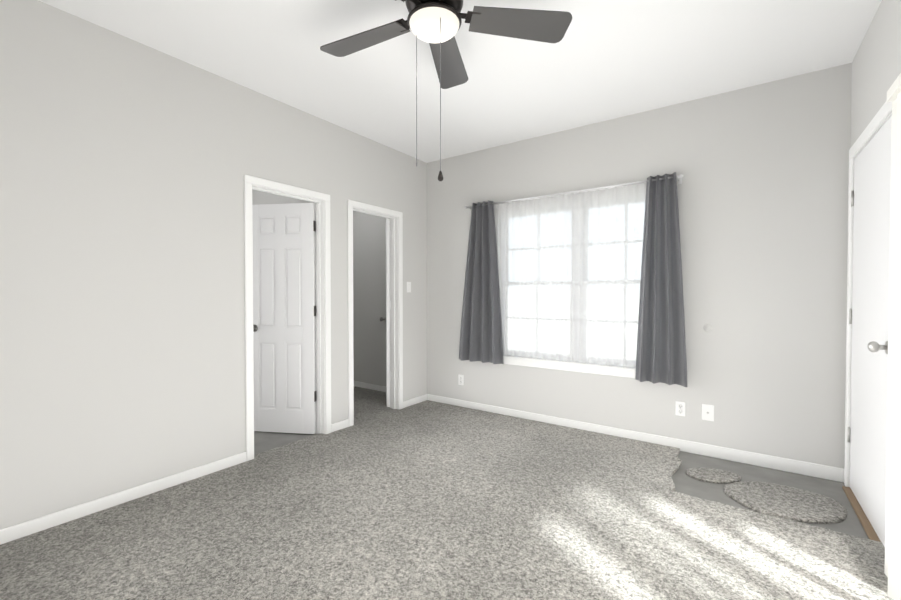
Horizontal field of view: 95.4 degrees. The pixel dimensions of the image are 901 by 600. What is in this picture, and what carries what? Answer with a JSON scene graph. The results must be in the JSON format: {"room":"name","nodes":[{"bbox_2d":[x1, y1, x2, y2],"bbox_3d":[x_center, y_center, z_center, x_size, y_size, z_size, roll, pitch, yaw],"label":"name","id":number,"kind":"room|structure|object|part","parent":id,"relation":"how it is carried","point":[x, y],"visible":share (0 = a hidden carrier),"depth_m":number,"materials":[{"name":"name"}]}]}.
{"room":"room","nodes":[
{"label":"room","id":0,"kind":"room"},
{"bbox_2d":[0,0,426,529],"bbox_3d":[-1.613,-0.173,2.926,0.115,2.750,4.485,1,1,35],"label":"wall","id":1,"kind":"structure","parent":0,"point":[127,164],"depth_m":2.44,"materials":[{"name":"grey paint"}]},
{"bbox_2d":[0,452,245,544],"bbox_3d":[-2.133,1.169,2.097,0.017,0.092,2.210,1,1,35],"label":"baseboard","id":2,"kind":"structure","parent":1,"relation":"attached to","point":[18,531],"depth_m":2.35,"materials":[{"name":"white paint"}]},
{"bbox_2d":[252,203,316,433],"bbox_3d":[-1.503,0.165,3.651,0.643,2.030,0.181,0,1,8],"label":"bathroom door","id":3,"kind":"structure","parent":1,"relation":"in","point":[284,349],"depth_m":3.63,"materials":[{"name":"white paint"}]},
{"bbox_2d":[244,175,402,460],"bbox_3d":[-1.057,0.135,3.716,0.147,2.112,1.700,1,1,35],"label":"door frame","id":4,"kind":"structure","parent":1,"relation":"attached to","point":[249,180],"depth_m":3.58,"materials":[{"name":"white paint"}]},
{"bbox_2d":[332,422,339,431],"bbox_3d":[-1.717,1.137,4.269,1.585,0.092,0.017,1,1,35],"label":"baseboard","id":5,"kind":"structure","parent":1,"relation":"attached to","point":[335,426],"depth_m":3.65,"materials":[{"name":"white paint"}]},
{"bbox_2d":[380,218,390,406],"bbox_3d":[-0.721,0.132,4.693,0.181,2.030,0.644,0,1,-10],"label":"hall door","id":6,"kind":"structure","parent":1,"relation":"in","point":[388,301],"depth_m":4.39,"materials":[{"name":"white paint"}]},
{"bbox_2d":[407,282,410,291],"bbox_3d":[-0.450,-0.140,4.459,0.014,0.114,0.070,1,1,35],"label":"switch plate","id":7,"kind":"object","parent":1,"relation":"attached to","point":[408,286],"visible":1,"depth_m":4.45,"materials":[{"name":"white plastic"}]},
{"bbox_2d":[403,394,427,407],"bbox_3d":[-0.395,1.133,4.555,0.017,0.092,0.410,1,1,35],"label":"baseboard","id":8,"kind":"structure","parent":1,"relation":"attached to","point":[422,398],"depth_m":4.55,"materials":[{"name":"white paint"}]},
{"bbox_2d":[252,189,313,204],"bbox_3d":[-1.746,-0.191,4.211,1.585,2.750,0.080,1,1,35],"label":"wall","id":9,"kind":"structure","parent":0,"point":[259,197],"depth_m":4.23,"materials":[{"name":"grey paint"}]},
{"bbox_2d":[39,0,881,162],"bbox_3d":[-0.786,-1.590,2.391,5.460,0.100,4.600,1,1,35],"label":"ceiling","id":10,"kind":"structure","parent":0,"point":[603,60],"depth_m":2.60,"materials":[{"name":"white paint"}]},
{"bbox_2d":[320,0,571,180],"bbox_3d":[-0.107,-1.032,1.912,1.260,1.001,1.267,1,1,35],"label":"fan","id":11,"kind":"object","parent":10,"relation":"hanging from","point":[435,25],"visible":1,"depth_m":1.97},
{"bbox_3d":[-0.102,-0.909,1.879,0.178,0.756,0.045,1,1,35],"label":"chain","id":12,"kind":"part","parent":11,"relation":"part of","materials":[{"name":"silver metal"}]},
{"bbox_3d":[-0.075,-1.260,1.911,0.234,0.055,0.234,1,1,35],"label":"globe","id":13,"kind":"part","parent":11,"relation":"part of"},
{"bbox_2d":[254,431,868,538],"bbox_3d":[-0.786,1.260,2.432,5.460,0.100,4.600,1,1,35],"label":"floor","id":14,"kind":"structure","parent":0,"point":[684,483],"depth_m":2.74,"materials":[{"name":"grey concrete"}]},
{"bbox_2d":[0,386,893,599],"bbox_3d":[-0.786,1.199,2.431,5.230,0.022,4.370,1,1,35],"label":"floor carpet","id":15,"kind":"object","parent":14,"relation":"on","point":[379,499],"visible":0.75,"depth_m":2.09,"materials":[{"name":"grey carpet"}]},
{"bbox_2d":[685,468,740,483],"bbox_3d":[1.796,1.194,2.794,0.343,0.020,0.210,0,1,7],"label":"mat","id":16,"kind":"object","parent":14,"relation":"on","point":[711,475],"visible":1,"depth_m":2.77,"materials":[{"name":"grey carpet"}]},
{"bbox_2d":[723,481,846,523],"bbox_3d":[2.000,1.199,2.455,0.605,0.020,0.471,0,1,13],"label":"mat","id":17,"kind":"object","parent":14,"relation":"on","point":[788,502],"visible":0.94,"depth_m":2.41,"materials":[{"name":"grey carpet"}]},
{"bbox_2d":[353,63,851,468],"bbox_3d":[0.509,-0.192,4.242,5.460,2.750,0.115,1,1,35],"label":"wall","id":18,"kind":"structure","parent":0,"point":[763,169],"depth_m":3.10,"materials":[{"name":"grey paint"}]},
{"bbox_2d":[354,381,385,391],"bbox_3d":[-1.017,1.122,5.259,1.585,0.092,0.017,1,1,35],"label":"baseboard","id":19,"kind":"structure","parent":18,"relation":"attached to","point":[356,383],"depth_m":5.26,"materials":[{"name":"white paint"}]},
{"bbox_2d":[458,374,463,384],"bbox_3d":[0.114,0.870,4.462,0.070,0.114,0.008,1,1,35],"label":"electrical outlet","id":20,"kind":"object","parent":18,"relation":"attached to","point":[460,379],"visible":1,"depth_m":4.46,"materials":[{"name":"white plastic"}]},
{"bbox_2d":[503,355,635,377],"bbox_3d":[1.147,0.612,3.736,1.634,0.082,0.063,1,1,35],"label":"window sill","id":21,"kind":"structure","parent":18,"relation":"attached to","point":[619,371],"depth_m":3.74,"materials":[{"name":"white paint"}]},
{"bbox_2d":[459,172,686,386],"bbox_3d":[0.959,-0.170,3.775,2.152,1.650,0.129,1,1,35],"label":"curtain","id":22,"kind":"object","parent":18,"relation":"hanging from","point":[591,275],"visible":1,"depth_m":3.64,"materials":[{"name":"grey fabric"}]},
{"bbox_2d":[459,200,503,363],"bbox_3d":[0.293,-0.181,4.213,0.557,1.640,0.076,1,1,35],"label":"drape","id":23,"kind":"object","parent":22,"relation":"hanging from","point":[482,320],"depth_m":4.18,"materials":[{"name":"grey fabric"}]},
{"bbox_3d":[0.990,-0.955,3.760,2.012,0.060,0.099,1,1,35],"label":"rod","id":24,"kind":"part","parent":22,"relation":"part of","materials":[{"name":"silver metal"}]},
{"bbox_2d":[635,172,686,386],"bbox_3d":[1.666,-0.162,3.242,0.382,1.650,0.076,1,1,35],"label":"drape","id":25,"kind":"object","parent":22,"relation":"hanging from","point":[660,338],"depth_m":3.26,"materials":[{"name":"grey fabric"}]},
{"bbox_2d":[428,394,843,481],"bbox_3d":[1.164,1.145,3.716,3.530,0.092,0.020,1,1,35],"label":"baseboard","id":26,"kind":"structure","parent":18,"relation":"attached to","point":[752,458],"depth_m":3.22,"materials":[{"name":"white paint"}]},
{"bbox_2d":[675,401,685,415],"bbox_3d":[1.825,0.863,3.252,0.070,0.114,0.008,1,1,35],"label":"electrical outlet","id":27,"kind":"object","parent":18,"relation":"attached to","point":[679,408],"visible":1,"depth_m":3.25,"materials":[{"name":"white plastic"}]},
{"bbox_2d":[703,324,711,331],"bbox_3d":[1.973,0.214,3.140,0.060,0.060,0.004,1,1,35],"label":"electrical outlet cover","id":28,"kind":"object","parent":18,"relation":"attached to","point":[707,327],"visible":1,"depth_m":3.14,"materials":[{"name":"grey paint"}]},
{"bbox_2d":[702,404,713,420],"bbox_3d":[1.976,0.864,3.144,0.080,0.124,0.009,1,1,35],"label":"outlet plate","id":29,"kind":"object","parent":18,"relation":"attached to","point":[707,412],"visible":1,"depth_m":3.14,"materials":[{"name":"white plastic"}]},
{"bbox_2d":[851,0,900,146],"bbox_3d":[1.363,-0.142,0.822,0.115,2.750,4.485,1,1,35],"label":"wall","id":30,"kind":"structure","parent":0,"point":[876,66],"depth_m":2.18,"materials":[{"name":"grey paint"}]},
{"bbox_2d":[842,486,880,541],"bbox_3d":[2.328,1.206,2.236,0.150,0.014,0.866,1,1,35],"label":"door threshold sill","id":31,"kind":"structure","parent":30,"relation":"attached to","point":[864,520],"depth_m":2.28,"materials":[{"name":"brown wood"}]},
{"bbox_2d":[844,101,891,486],"bbox_3d":[2.335,0.125,2.215,0.131,2.175,0.990,1,1,35],"label":"door frame","id":32,"kind":"structure","parent":30,"relation":"attached to","point":[878,119],"depth_m":2.60,"materials":[{"name":"white paint"}]},
{"bbox_2d":[847,115,891,546],"bbox_3d":[2.312,0.156,2.238,0.181,2.080,0.873,1,1,35],"label":"entry door","id":33,"kind":"structure","parent":30,"relation":"in","point":[868,321],"depth_m":2.21,"materials":[{"name":"white paint"}]},
{"bbox_2d":[884,73,900,599],"bbox_3d":[1.344,0.161,0.982,0.078,2.080,1.908,1,1,35],"label":"door frame","id":34,"kind":"structure","parent":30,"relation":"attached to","point":[892,572],"depth_m":1.68,"materials":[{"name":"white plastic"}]}
]}

